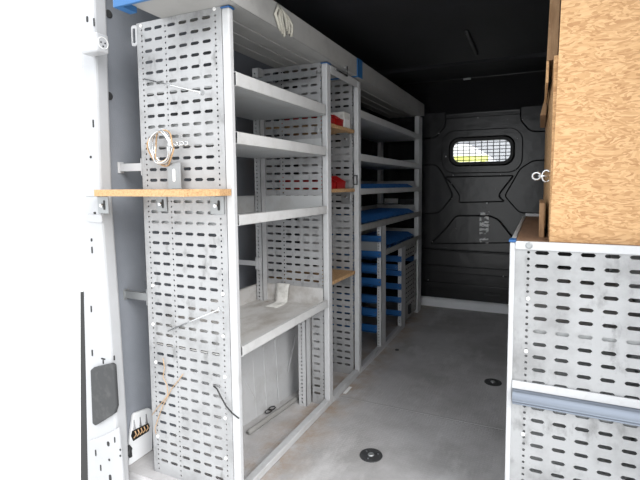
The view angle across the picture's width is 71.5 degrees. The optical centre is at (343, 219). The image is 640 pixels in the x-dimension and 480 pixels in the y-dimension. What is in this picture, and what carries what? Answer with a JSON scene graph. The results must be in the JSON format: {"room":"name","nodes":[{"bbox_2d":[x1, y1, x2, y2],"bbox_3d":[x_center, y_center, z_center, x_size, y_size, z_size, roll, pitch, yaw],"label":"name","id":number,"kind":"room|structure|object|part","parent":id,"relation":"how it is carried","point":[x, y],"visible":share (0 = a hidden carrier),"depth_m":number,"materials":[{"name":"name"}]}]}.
{"room":"vehicle interior","nodes":[
{"label":"vehicle interior","id":0,"kind":"room"},
{"bbox_2d":[106,0,278,447],"bbox_3d":[-0.300,-0.101,2.836,0.030,1.870,2.750,2,5,24],"label":"wall","id":1,"kind":"structure","parent":0,"point":[124,115],"depth_m":1.69,"materials":[{"name":"grey metal"}]},
{"bbox_2d":[81,32,108,56],"bbox_3d":[-0.813,-0.572,1.449,0.079,0.061,0.045,2,5,24],"label":"power socket","id":2,"kind":"object","parent":1,"relation":"attached to","point":[93,44],"visible":1,"depth_m":1.43,"materials":[{"name":"white plastic"}]},
{"bbox_2d":[86,196,108,213],"bbox_3d":[-0.832,-0.050,1.499,0.052,0.060,0.044,2,5,24],"label":"bracket","id":3,"kind":"object","parent":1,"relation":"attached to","point":[103,201],"visible":0.86,"depth_m":1.51,"materials":[{"name":"metal"}]},
{"bbox_2d":[80,0,128,479],"bbox_3d":[-0.902,0.199,1.598,0.275,2.269,0.058,2,5,24],"label":"trim","id":4,"kind":"structure","parent":1,"relation":"attached to","point":[104,445],"depth_m":1.56,"materials":[{"name":"white metal"}]},
{"bbox_2d":[91,363,118,424],"bbox_3d":[-0.851,0.622,1.577,0.131,0.248,0.012,2,5,24],"label":"access cover","id":5,"kind":"object","parent":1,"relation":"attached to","point":[104,383],"visible":1,"depth_m":1.57,"materials":[{"name":"grey plastic"}]},
{"bbox_2d":[106,10,111,17],"bbox_3d":[-0.825,-0.722,1.557,0.004,0.028,0.028,2,5,24],"label":"plug","id":6,"kind":"object","parent":1,"relation":"attached to","point":[108,12],"visible":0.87,"depth_m":1.56,"materials":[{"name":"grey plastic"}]},
{"bbox_2d":[128,445,131,457],"bbox_3d":[-0.797,0.861,1.649,0.020,0.048,0.023,2,5,24],"label":"connector","id":7,"kind":"object","parent":1,"relation":"attached to","point":[129,446],"visible":0.9,"depth_m":1.64,"materials":[{"name":"black plastic"}]},
{"bbox_2d":[128,408,151,464],"bbox_3d":[-0.784,0.829,1.719,0.024,0.188,0.120,2,5,24],"label":"access cover","id":8,"kind":"object","parent":1,"relation":"attached to","point":[140,431],"visible":0.94,"depth_m":1.71,"materials":[{"name":"white plastic"}]},
{"bbox_2d":[178,317,318,439],"bbox_3d":[-0.423,0.668,2.179,0.308,0.482,0.740,2,5,24],"label":"panel","id":9,"kind":"object","parent":1,"relation":"attached to","point":[270,372],"depth_m":2.07,"materials":[{"name":"grey metal"}]},
{"bbox_2d":[275,72,371,334],"bbox_3d":[-0.067,-0.139,3.316,0.008,1.869,1.579,2,5,24],"label":"trim","id":10,"kind":"structure","parent":1,"relation":"attached to","point":[366,145],"depth_m":3.61,"materials":[{"name":"grey metal"}]},
{"bbox_2d":[377,51,558,76],"bbox_3d":[0.811,-1.038,3.006,1.820,0.042,0.090,2,5,24],"label":"trim","id":11,"kind":"structure","parent":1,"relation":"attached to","point":[543,55],"depth_m":2.98,"materials":[{"name":"black plastic"}]},
{"bbox_2d":[128,302,507,479],"bbox_3d":[0.556,0.874,2.543,1.880,0.040,2.738,2,5,24],"label":"floor","id":12,"kind":"structure","parent":0,"point":[441,365],"depth_m":2.02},
{"bbox_2d":[117,5,332,479],"bbox_3d":[-0.445,0.109,1.837,0.515,1.607,0.786,2,5,24],"label":"shelving rack","id":13,"kind":"object","parent":12,"relation":"on","point":[244,324],"depth_m":1.55,"materials":[{"name":"grey metal"}]},
{"bbox_3d":[-0.636,-0.055,1.510,0.048,0.055,0.044,2,5,24],"label":"angle bracket","id":14,"kind":"part","parent":13,"relation":"part of","materials":[{"name":"grey metal"}]},
{"bbox_2d":[152,358,167,414],"bbox_3d":[-0.664,0.603,1.595,0.084,0.225,0.003,2,5,24],"label":"cord","id":15,"kind":"object","parent":13,"relation":"hanging from","point":[163,358],"visible":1,"depth_m":1.58,"materials":[{"name":"beige fabric"}]},
{"bbox_2d":[94,163,230,196],"bbox_3d":[-0.586,-0.131,1.423,0.437,0.108,0.146,2,5,24],"label":"plank","id":16,"kind":"object","parent":13,"relation":"on","point":[115,192],"depth_m":1.38,"materials":[{"name":"brown wood"}]},
{"bbox_3d":[-0.571,-0.144,1.457,0.057,0.087,0.041,2,5,24],"label":"upright bracket","id":17,"kind":"part","parent":16,"relation":"part of","materials":[{"name":"grey metal"}]},
{"bbox_3d":[-0.583,-0.238,1.460,0.161,0.127,0.036,2,5,24],"label":"wire coil","id":18,"kind":"part","parent":13,"relation":"part of","materials":[{"name":"white metal"}]},
{"bbox_2d":[155,374,182,433],"bbox_3d":[-0.625,0.659,1.582,0.145,0.250,0.003,2,5,24],"label":"cord","id":19,"kind":"object","parent":13,"relation":"hanging from","point":[182,374],"visible":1,"depth_m":1.59,"materials":[{"name":"beige fabric"}]},
{"bbox_2d":[144,78,204,95],"bbox_3d":[-0.562,-0.437,1.456,0.269,0.084,0.017,2,5,28],"label":"metal rod","id":20,"kind":"object","parent":13,"relation":"attached to","point":[201,92],"visible":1,"depth_m":1.44,"materials":[{"name":"metal"}]},
{"bbox_3d":[-0.536,0.133,1.523,0.363,1.607,0.030,2,5,24],"label":"panel","id":21,"kind":"part","parent":13,"relation":"part of","materials":[{"name":"grey metal"}]},
{"bbox_2d":[168,306,222,331],"bbox_3d":[-0.505,0.336,1.492,0.257,0.123,0.018,2,5,28],"label":"metal rod","id":22,"kind":"object","parent":13,"relation":"attached to","point":[220,308],"visible":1,"depth_m":1.47,"materials":[{"name":"metal"}]},
{"bbox_3d":[-0.417,-0.046,1.414,0.055,0.060,0.044,2,5,24],"label":"angle bracket","id":23,"kind":"part","parent":13,"relation":"part of","materials":[{"name":"grey metal"}]},
{"bbox_2d":[213,386,238,418],"bbox_3d":[-0.390,0.604,1.469,0.103,0.096,0.005,2,5,24],"label":"cable tail","id":24,"kind":"object","parent":13,"relation":"attached to","point":[213,386],"visible":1,"depth_m":1.47,"materials":[{"name":"black rubber"}]},
{"bbox_3d":[-0.358,0.142,1.441,0.029,1.601,0.022,2,5,24],"label":"post","id":25,"kind":"part","parent":13,"relation":"part of","materials":[{"name":"grey metal"}]},
{"bbox_3d":[-0.391,-0.311,1.786,0.374,0.082,0.685,2,5,24],"label":"shelf","id":26,"kind":"part","parent":13,"relation":"part of","materials":[{"name":"grey metal"}]},
{"bbox_3d":[-0.392,-0.481,1.773,0.374,0.060,0.685,2,5,24],"label":"shelf","id":27,"kind":"part","parent":13,"relation":"part of","materials":[{"name":"grey metal"}]},
{"bbox_2d":[113,0,356,78],"bbox_3d":[-0.315,-0.733,1.796,0.327,0.110,1.157,2,5,24],"label":"shelf","id":28,"kind":"object","parent":13,"relation":"on","point":[256,35],"visible":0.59,"depth_m":1.68,"materials":[{"name":"grey metal"}]},
{"bbox_2d":[274,3,292,36],"bbox_3d":[-0.215,-0.713,1.598,0.017,0.107,0.129,2,5,24],"label":"string hank","id":29,"kind":"object","parent":28,"relation":"hanging from","point":[288,26],"visible":1,"depth_m":1.59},
{"bbox_2d":[335,65,347,76],"bbox_3d":[-0.010,-0.709,2.078,0.006,0.050,0.130,2,5,24],"label":"clip","id":30,"kind":"object","parent":28,"relation":"attached to","point":[346,66],"visible":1,"depth_m":2.12,"materials":[{"name":"metal"}]},
{"bbox_3d":[-0.390,-0.049,1.806,0.374,0.082,0.685,2,5,24],"label":"shelf","id":31,"kind":"part","parent":13,"relation":"part of","materials":[{"name":"grey metal"}]},
{"bbox_3d":[-0.387,0.384,1.840,0.374,0.082,0.685,2,5,24],"label":"shelf","id":32,"kind":"part","parent":13,"relation":"part of","materials":[{"name":"grey metal"}]},
{"bbox_2d":[264,283,289,307],"bbox_3d":[-0.319,0.358,2.113,0.078,0.090,0.125,2,5,24],"label":"strap","id":33,"kind":"object","parent":13,"relation":"on","point":[281,290],"visible":1,"depth_m":2.15,"materials":[{"name":"white fabric"}]},
{"bbox_3d":[-0.214,0.899,1.817,0.030,0.029,0.667,2,5,24],"label":"rail","id":34,"kind":"part","parent":13,"relation":"part of","materials":[{"name":"grey metal"}]},
{"bbox_3d":[-0.244,0.084,2.147,0.334,1.607,0.030,2,5,24],"label":"panel","id":35,"kind":"part","parent":13,"relation":"part of","materials":[{"name":"grey metal"}]},
{"bbox_3d":[-0.188,0.647,2.125,0.042,0.486,0.043,2,5,24],"label":"short post","id":36,"kind":"part","parent":13,"relation":"part of","materials":[{"name":"grey metal"}]},
{"bbox_3d":[-0.076,0.091,2.080,0.029,1.601,0.042,2,5,24],"label":"post","id":37,"kind":"part","parent":13,"relation":"part of","materials":[{"name":"grey metal"}]},
{"bbox_2d":[330,65,357,87],"bbox_3d":[-0.006,-0.702,2.190,0.029,0.039,0.324,2,5,24],"label":"rail","id":38,"kind":"object","parent":13,"relation":"attached to","point":[349,79],"visible":0.75,"depth_m":2.17,"materials":[{"name":"grey metal"}]},
{"bbox_2d":[265,406,275,413],"bbox_3d":[-0.344,0.888,2.072,0.030,0.005,0.074,2,5,24],"label":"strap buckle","id":39,"kind":"object","parent":12,"relation":"on","point":[269,409],"visible":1,"depth_m":2.07,"materials":[{"name":"black metal"}]},
{"bbox_2d":[246,379,323,434],"bbox_3d":[-0.254,0.880,2.137,0.025,0.024,0.598,2,5,30],"label":"conduit","id":40,"kind":"object","parent":12,"relation":"on","point":[286,405],"visible":0.71,"depth_m":2.01,"materials":[{"name":"grey metal"}]},
{"bbox_2d":[333,370,358,401],"bbox_3d":[0.003,0.860,2.309,0.029,0.029,0.326,2,5,24],"label":"rail","id":41,"kind":"object","parent":12,"relation":"on","point":[354,374],"visible":0.79,"depth_m":2.30,"materials":[{"name":"grey metal"}]},
{"bbox_2d":[297,81,421,373],"bbox_3d":[0.190,0.004,3.141,0.406,1.607,1.586,2,5,24],"label":"shelving rack","id":42,"kind":"object","parent":12,"relation":"on","point":[355,247],"depth_m":2.74,"materials":[{"name":"grey metal"}]},
{"bbox_2d":[266,123,353,135],"bbox_3d":[-0.166,-0.460,2.278,0.345,0.017,0.320,2,5,24],"label":"shelf","id":43,"kind":"object","parent":42,"relation":"on","point":[335,128],"visible":0.37,"depth_m":2.21,"materials":[{"name":"brown wood"}]},
{"bbox_2d":[282,115,334,123],"bbox_3d":[-0.179,-0.499,2.181,0.266,0.075,0.100,2,5,24],"label":"storage bin","id":44,"kind":"object","parent":43,"relation":"on","point":[332,116],"visible":0.16,"depth_m":2.15,"materials":[{"name":"red plastic"}]},
{"bbox_2d":[333,115,343,126],"bbox_3d":[-0.136,-0.504,2.279,0.266,0.070,0.085,2,5,24],"label":"storage bin","id":45,"kind":"object","parent":43,"relation":"on","point":[338,121],"visible":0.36,"depth_m":2.23,"materials":[{"name":"red plastic"}]},
{"bbox_2d":[331,112,349,128],"bbox_3d":[-0.071,-0.518,2.352,0.196,0.084,0.081,2,5,24],"label":"carton","id":46,"kind":"object","parent":43,"relation":"on","point":[344,116],"visible":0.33,"depth_m":2.29,"materials":[{"name":"white cardboard"}]},
{"bbox_2d":[267,188,354,192],"bbox_3d":[-0.164,-0.151,2.302,0.345,0.017,0.320,2,5,24],"label":"shelf","id":47,"kind":"object","parent":42,"relation":"on","point":[350,189],"visible":0.33,"depth_m":2.20,"materials":[{"name":"brown wood"}]},
{"bbox_2d":[279,176,335,188],"bbox_3d":[-0.177,-0.185,2.205,0.266,0.065,0.110,2,5,24],"label":"storage bin","id":48,"kind":"object","parent":47,"relation":"on","point":[333,183],"visible":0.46,"depth_m":2.17,"materials":[{"name":"red plastic"}]},
{"bbox_2d":[331,176,345,188],"bbox_3d":[-0.129,-0.194,2.315,0.266,0.065,0.110,2,5,24],"label":"storage bin","id":49,"kind":"object","parent":47,"relation":"on","point":[340,184],"visible":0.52,"depth_m":2.29,"materials":[{"name":"red plastic"}]},
{"bbox_2d":[269,269,354,285],"bbox_3d":[-0.161,0.294,2.336,0.345,0.017,0.320,2,5,24],"label":"shelf","id":50,"kind":"object","parent":42,"relation":"on","point":[337,275],"visible":0.27,"depth_m":2.31,"materials":[{"name":"brown wood"}]},
{"bbox_3d":[-0.095,0.057,2.484,0.334,1.607,0.030,2,5,24],"label":"panel","id":51,"kind":"part","parent":42,"relation":"part of","materials":[{"name":"grey metal"}]},
{"bbox_3d":[-0.002,-0.424,2.355,0.055,0.067,0.060,2,5,24],"label":"angle bracket","id":52,"kind":"part","parent":42,"relation":"part of","materials":[{"name":"grey metal"}]},
{"bbox_3d":[0.000,-0.115,2.379,0.055,0.067,0.060,2,5,24],"label":"angle bracket","id":53,"kind":"part","parent":42,"relation":"part of","materials":[{"name":"grey metal"}]},
{"bbox_3d":[0.003,0.330,2.413,0.055,0.067,0.060,2,5,24],"label":"angle bracket","id":54,"kind":"part","parent":42,"relation":"part of","materials":[{"name":"grey metal"}]},
{"bbox_2d":[353,175,357,184],"bbox_3d":[0.062,-0.212,2.375,0.026,0.052,0.004,2,5,24],"label":"plate","id":55,"kind":"object","parent":42,"relation":"attached to","point":[353,175],"visible":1,"depth_m":2.37,"materials":[{"name":"grey plastic"}]},
{"bbox_3d":[0.075,0.063,2.424,0.029,1.601,0.040,2,5,24],"label":"post","id":56,"kind":"part","parent":42,"relation":"part of","materials":[{"name":"grey metal"}]},
{"bbox_2d":[336,214,379,220],"bbox_3d":[0.079,-0.003,2.912,0.311,0.058,0.106,2,5,24],"label":"storage bin","id":57,"kind":"object","parent":42,"relation":"on","point":[373,217],"visible":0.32,"depth_m":2.92,"materials":[{"name":"blue plastic"}]},
{"bbox_3d":[0.181,-0.032,3.109,0.374,0.090,1.375,2,5,24],"label":"shelf","id":58,"kind":"part","parent":42,"relation":"part of","materials":[{"name":"metal"}]},
{"bbox_2d":[361,216,373,222],"bbox_3d":[0.031,0.006,2.803,0.311,0.058,0.106,2,5,24],"label":"storage bin","id":59,"kind":"object","parent":42,"relation":"on","point":[366,218],"visible":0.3,"depth_m":2.80,"materials":[{"name":"blue plastic"}]},
{"bbox_2d":[361,184,374,187],"bbox_3d":[0.037,-0.196,2.784,0.311,0.058,0.106,2,5,24],"label":"storage bin","id":60,"kind":"object","parent":42,"relation":"on","point":[365,185],"visible":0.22,"depth_m":2.78,"materials":[{"name":"blue plastic"}]},
{"bbox_3d":[0.178,-0.408,3.080,0.374,0.075,1.375,2,5,24],"label":"shelf","id":61,"kind":"part","parent":42,"relation":"part of","materials":[{"name":"grey metal"}]},
{"bbox_2d":[353,213,385,219],"bbox_3d":[0.129,-0.011,3.021,0.311,0.058,0.106,2,5,24],"label":"storage bin","id":62,"kind":"object","parent":42,"relation":"on","point":[380,216],"visible":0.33,"depth_m":3.02,"materials":[{"name":"blue plastic"}]},
{"bbox_2d":[320,58,423,117],"bbox_3d":[0.214,-0.836,2.995,0.327,0.096,1.440,2,5,24],"label":"tray","id":63,"kind":"object","parent":42,"relation":"on","point":[379,95],"visible":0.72,"depth_m":2.89,"materials":[{"name":"grey metal"}]},
{"bbox_2d":[353,212,391,218],"bbox_3d":[0.183,-0.020,3.128,0.311,0.058,0.106,2,5,24],"label":"storage bin","id":64,"kind":"object","parent":42,"relation":"on","point":[386,215],"visible":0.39,"depth_m":3.13,"materials":[{"name":"blue plastic"}]},
{"bbox_3d":[0.180,-0.232,3.094,0.374,0.085,1.375,2,5,24],"label":"shelf","id":65,"kind":"part","parent":42,"relation":"part of","materials":[{"name":"metal"}]},
{"bbox_3d":[0.270,0.146,3.322,0.374,0.085,0.940,2,5,24],"label":"shelf","id":66,"kind":"part","parent":42,"relation":"part of","materials":[{"name":"grey metal"}]},
{"bbox_2d":[361,211,396,216],"bbox_3d":[0.225,-0.029,3.240,0.311,0.058,0.106,2,5,24],"label":"storage bin","id":67,"kind":"object","parent":42,"relation":"on","point":[389,213],"visible":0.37,"depth_m":3.25,"materials":[{"name":"blue plastic"}]},
{"bbox_3d":[0.320,-0.499,3.876,0.034,0.717,0.070,2,5,24],"label":"post","id":68,"kind":"part","parent":42,"relation":"part of","materials":[{"name":"grey metal"}]},
{"bbox_3d":[0.240,0.435,2.824,0.029,0.796,0.085,2,5,24],"label":"post","id":69,"kind":"part","parent":42,"relation":"part of","materials":[{"name":"grey metal"}]},
{"bbox_3d":[0.247,0.816,2.865,0.030,0.029,0.791,2,5,24],"label":"rail","id":70,"kind":"part","parent":42,"relation":"part of","materials":[{"name":"grey metal"}]},
{"bbox_2d":[362,210,401,215],"bbox_3d":[0.277,-0.037,3.348,0.311,0.058,0.106,2,5,24],"label":"storage bin","id":71,"kind":"object","parent":42,"relation":"on","point":[393,212],"visible":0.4,"depth_m":3.35,"materials":[{"name":"blue plastic"}]},
{"bbox_3d":[0.177,-0.630,3.063,0.374,0.060,1.375,2,5,24],"label":"shelf","id":72,"kind":"part","parent":42,"relation":"part of","materials":[{"name":"grey metal"}]},
{"bbox_2d":[364,233,404,241],"bbox_3d":[0.318,0.147,3.457,0.311,0.058,0.106,2,5,24],"label":"storage bin","id":73,"kind":"object","parent":42,"relation":"on","point":[400,237],"visible":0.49,"depth_m":3.47,"materials":[{"name":"blue plastic"}]},
{"bbox_2d":[371,235,400,244],"bbox_3d":[0.269,0.156,3.340,0.311,0.058,0.106,2,5,24],"label":"storage bin","id":74,"kind":"object","parent":42,"relation":"on","point":[393,238],"visible":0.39,"depth_m":3.34,"materials":[{"name":"blue plastic"}]},
{"bbox_2d":[368,209,406,214],"bbox_3d":[0.326,-0.046,3.457,0.311,0.058,0.106,2,5,24],"label":"storage bin","id":75,"kind":"object","parent":42,"relation":"on","point":[398,211],"visible":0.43,"depth_m":3.46,"materials":[{"name":"blue plastic"}]},
{"bbox_2d":[371,232,408,240],"bbox_3d":[0.368,0.137,3.573,0.311,0.058,0.106,2,5,24],"label":"storage bin","id":76,"kind":"object","parent":42,"relation":"on","point":[405,236],"visible":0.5,"depth_m":3.58,"materials":[{"name":"blue plastic"}]},
{"bbox_2d":[386,238,394,246],"bbox_3d":[0.213,0.165,3.226,0.311,0.058,0.106,2,5,24],"label":"storage bin","id":77,"kind":"object","parent":42,"relation":"on","point":[389,241],"visible":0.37,"depth_m":3.22,"materials":[{"name":"blue plastic"}]},
{"bbox_2d":[377,209,409,213],"bbox_3d":[0.371,-0.055,3.568,0.311,0.058,0.106,2,5,24],"label":"storage bin","id":78,"kind":"object","parent":42,"relation":"on","point":[403,210],"visible":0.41,"depth_m":3.57,"materials":[{"name":"blue plastic"}]},
{"bbox_2d":[375,231,413,238],"bbox_3d":[0.422,0.128,3.688,0.311,0.058,0.106,2,5,24],"label":"storage bin","id":79,"kind":"object","parent":42,"relation":"on","point":[409,234],"visible":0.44,"depth_m":3.69,"materials":[{"name":"blue plastic"}]},
{"bbox_2d":[375,208,413,212],"bbox_3d":[0.422,-0.064,3.677,0.311,0.058,0.106,2,5,24],"label":"storage bin","id":80,"kind":"object","parent":42,"relation":"on","point":[406,209],"visible":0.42,"depth_m":3.70,"materials":[{"name":"blue plastic"}]},
{"bbox_3d":[0.423,0.498,3.244,0.029,0.604,0.090,2,5,24],"label":"post","id":81,"kind":"part","parent":42,"relation":"part of","materials":[{"name":"grey metal"}]},
{"bbox_3d":[0.609,-0.034,3.646,0.037,1.601,0.110,2,5,24],"label":"post","id":82,"kind":"part","parent":42,"relation":"part of","materials":[{"name":"grey metal"}]},
{"bbox_2d":[360,448,382,462],"bbox_3d":[0.106,0.915,1.729,0.089,0.008,0.089,2,5,24],"label":"anchor","id":83,"kind":"object","parent":12,"relation":"on","point":[371,455],"visible":1,"depth_m":1.72,"materials":[{"name":"grey plastic"}]},
{"bbox_2d":[341,396,505,429],"bbox_3d":[0.581,0.898,1.953,1.298,0.001,0.006,2,5,24],"label":"trim","id":84,"kind":"structure","parent":12,"relation":"on","point":[341,396],"depth_m":2.04,"materials":[{"name":"grey metal"}]},
{"bbox_2d":[484,378,501,385],"bbox_3d":[0.794,0.862,2.360,0.089,0.008,0.089,2,5,24],"label":"anchor","id":85,"kind":"object","parent":12,"relation":"on","point":[490,381],"visible":1,"depth_m":2.35,"materials":[{"name":"grey plastic"}]},
{"bbox_2d":[505,213,639,479],"bbox_3d":[0.852,0.465,1.665,0.393,0.907,1.104,2,5,24],"label":"base cabinet","id":86,"kind":"object","parent":12,"relation":"on","point":[573,396],"visible":0.98,"depth_m":1.20,"materials":[{"name":"grey metal"}]},
{"bbox_3d":[0.476,0.505,1.275,0.014,0.891,0.034,2,5,24],"label":"post","id":87,"kind":"part","parent":86,"relation":"part of","materials":[{"name":"grey metal"}]},
{"bbox_3d":[0.862,0.041,1.659,0.390,0.062,1.045,2,5,24],"label":"rail","id":88,"kind":"part","parent":86,"relation":"part of","materials":[{"name":"grey metal"}]},
{"bbox_2d":[539,199,544,237],"bbox_3d":[0.651,-0.011,1.460,0.015,0.102,0.350,2,5,24],"label":"block","id":89,"kind":"object","parent":86,"relation":"on","point":[541,201],"visible":1,"depth_m":1.30,"materials":[{"name":"brown wood"}]},
{"bbox_2d":[543,55,557,238],"bbox_3d":[0.753,-0.224,1.622,0.018,0.501,0.901,2,5,23],"label":"board","id":90,"kind":"object","parent":86,"relation":"on","point":[551,101],"visible":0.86,"depth_m":1.32,"materials":[{"name":"brown wood"}]},
{"bbox_2d":[531,169,548,182],"bbox_3d":[0.609,-0.134,1.365,0.060,0.041,0.008,2,5,24],"label":"turn latch","id":91,"kind":"object","parent":90,"relation":"attached to","point":[541,175],"visible":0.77,"depth_m":1.36,"materials":[{"name":"metal"}]},
{"bbox_2d":[540,103,545,127],"bbox_3d":[0.809,-0.425,1.801,0.020,0.058,0.400,2,5,24],"label":"batten","id":92,"kind":"object","parent":90,"relation":"attached to","point":[543,111],"visible":0.86,"depth_m":1.65,"materials":[{"name":"brown wood"}]},
{"bbox_3d":[0.643,0.501,1.170,0.372,0.042,0.027,2,5,24],"label":"lashing rail","id":93,"kind":"part","parent":86,"relation":"part of","materials":[{"name":"metal"}]},
{"bbox_3d":[0.639,0.074,1.151,0.362,0.023,0.005,2,5,24],"label":"rail","id":94,"kind":"part","parent":86,"relation":"part of","materials":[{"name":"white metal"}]},
{"bbox_2d":[549,0,639,244],"bbox_3d":[0.733,-0.421,1.111,0.371,0.974,0.018,2,5,24],"label":"wooden board","id":95,"kind":"object","parent":86,"relation":"on","point":[595,197],"visible":1,"depth_m":1.15,"materials":[{"name":"beige wood"}]},
{"bbox_3d":[1.035,0.500,1.603,0.002,0.843,1.015,2,5,24],"label":"panel","id":96,"kind":"part","parent":86,"relation":"part of","materials":[{"name":"grey metal"}]},
{"bbox_2d":[274,0,560,84],"bbox_3d":[0.531,-1.023,2.369,1.880,0.030,2.820,2,5,24],"label":"ceiling","id":97,"kind":"structure","parent":0,"point":[385,35],"depth_m":2.37,"materials":[{"name":"black plastic"}]},
{"bbox_2d":[464,30,477,55],"bbox_3d":[0.738,-1.012,2.555,0.022,0.022,0.474,2,5,23],"label":"light bar","id":98,"kind":"object","parent":97,"relation":"attached to","point":[466,32],"visible":1,"depth_m":2.50,"materials":[{"name":"grey plastic"}]},
{"bbox_2d":[547,0,560,81],"bbox_3d":[0.654,-0.696,1.377,0.036,0.464,0.300,2,5,24],"label":"batten","id":99,"kind":"object","parent":97,"relation":"attached to","point":[554,10],"visible":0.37,"depth_m":1.25,"materials":[{"name":"brown wood"}]},
{"bbox_2d":[544,61,548,102],"bbox_3d":[0.652,-0.435,1.426,0.008,0.062,0.350,2,5,24],"label":"block","id":100,"kind":"object","parent":99,"relation":"attached to","point":[547,62],"visible":1,"depth_m":1.27,"materials":[{"name":"brown wood"}]},
{"bbox_2d":[372,105,595,303],"bbox_3d":[1.080,-0.174,3.674,1.820,1.870,0.070,2,5,24],"label":"wall","id":101,"kind":"structure","parent":0,"point":[470,214],"depth_m":3.69,"materials":[{"name":"black plastic"}]},
{"bbox_2d":[384,198,397,202],"bbox_3d":[0.420,-0.166,3.929,0.125,0.043,0.004,2,5,24],"label":"card","id":102,"kind":"object","parent":101,"relation":"attached to","point":[386,200],"visible":1,"depth_m":3.93,"materials":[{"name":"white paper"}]},
{"bbox_2d":[368,70,549,122],"bbox_3d":[1.036,-0.965,3.522,1.820,0.270,0.237,2,5,24],"label":"ceiling","id":103,"kind":"structure","parent":101,"relation":"attached to","point":[496,95],"depth_m":3.50,"materials":[{"name":"black plastic"}]},
{"bbox_2d":[421,296,508,313],"bbox_3d":[1.281,0.727,3.641,1.380,0.075,0.030,2,5,24],"label":"trim","id":104,"kind":"structure","parent":101,"relation":"attached to","point":[425,300],"depth_m":3.74,"materials":[{"name":"grey metal"}]},
{"bbox_2d":[449,136,513,165],"bbox_3d":[1.123,-0.560,3.627,0.509,0.231,0.055,2,5,24],"label":"window","id":105,"kind":"structure","parent":101,"relation":"in","point":[486,138],"depth_m":3.61,"materials":[{"name":"black rubber"}]},
{"label":"outside","id":106,"kind":"structure","parent":0,"visible":0},
{"bbox_2d":[0,199,83,479],"bbox_3d":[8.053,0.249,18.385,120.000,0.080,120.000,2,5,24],"label":"ground","id":107,"kind":"structure","parent":106,"point":[42,241],"depth_m":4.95,"materials":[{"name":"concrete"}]},
{"bbox_2d":[454,155,487,161],"bbox_3d":[1.972,0.014,7.459,0.829,2.143,0.100,2,5,24],"label":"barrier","id":108,"kind":"object","parent":107,"relation":"on","point":[473,159],"visible":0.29,"depth_m":7.27,"materials":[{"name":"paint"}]},
{"bbox_2d":[454,144,494,161],"bbox_3d":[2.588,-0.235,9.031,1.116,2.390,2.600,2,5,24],"label":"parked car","id":109,"kind":"object","parent":107,"relation":"on","point":[460,146],"visible":0.16,"depth_m":7.74,"materials":[{"name":"white metal"}]},
{"bbox_2d":[455,140,509,160],"bbox_3d":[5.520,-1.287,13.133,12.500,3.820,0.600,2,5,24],"label":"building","id":110,"kind":"structure","parent":107,"relation":"on","point":[484,145],"depth_m":13.19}
]}

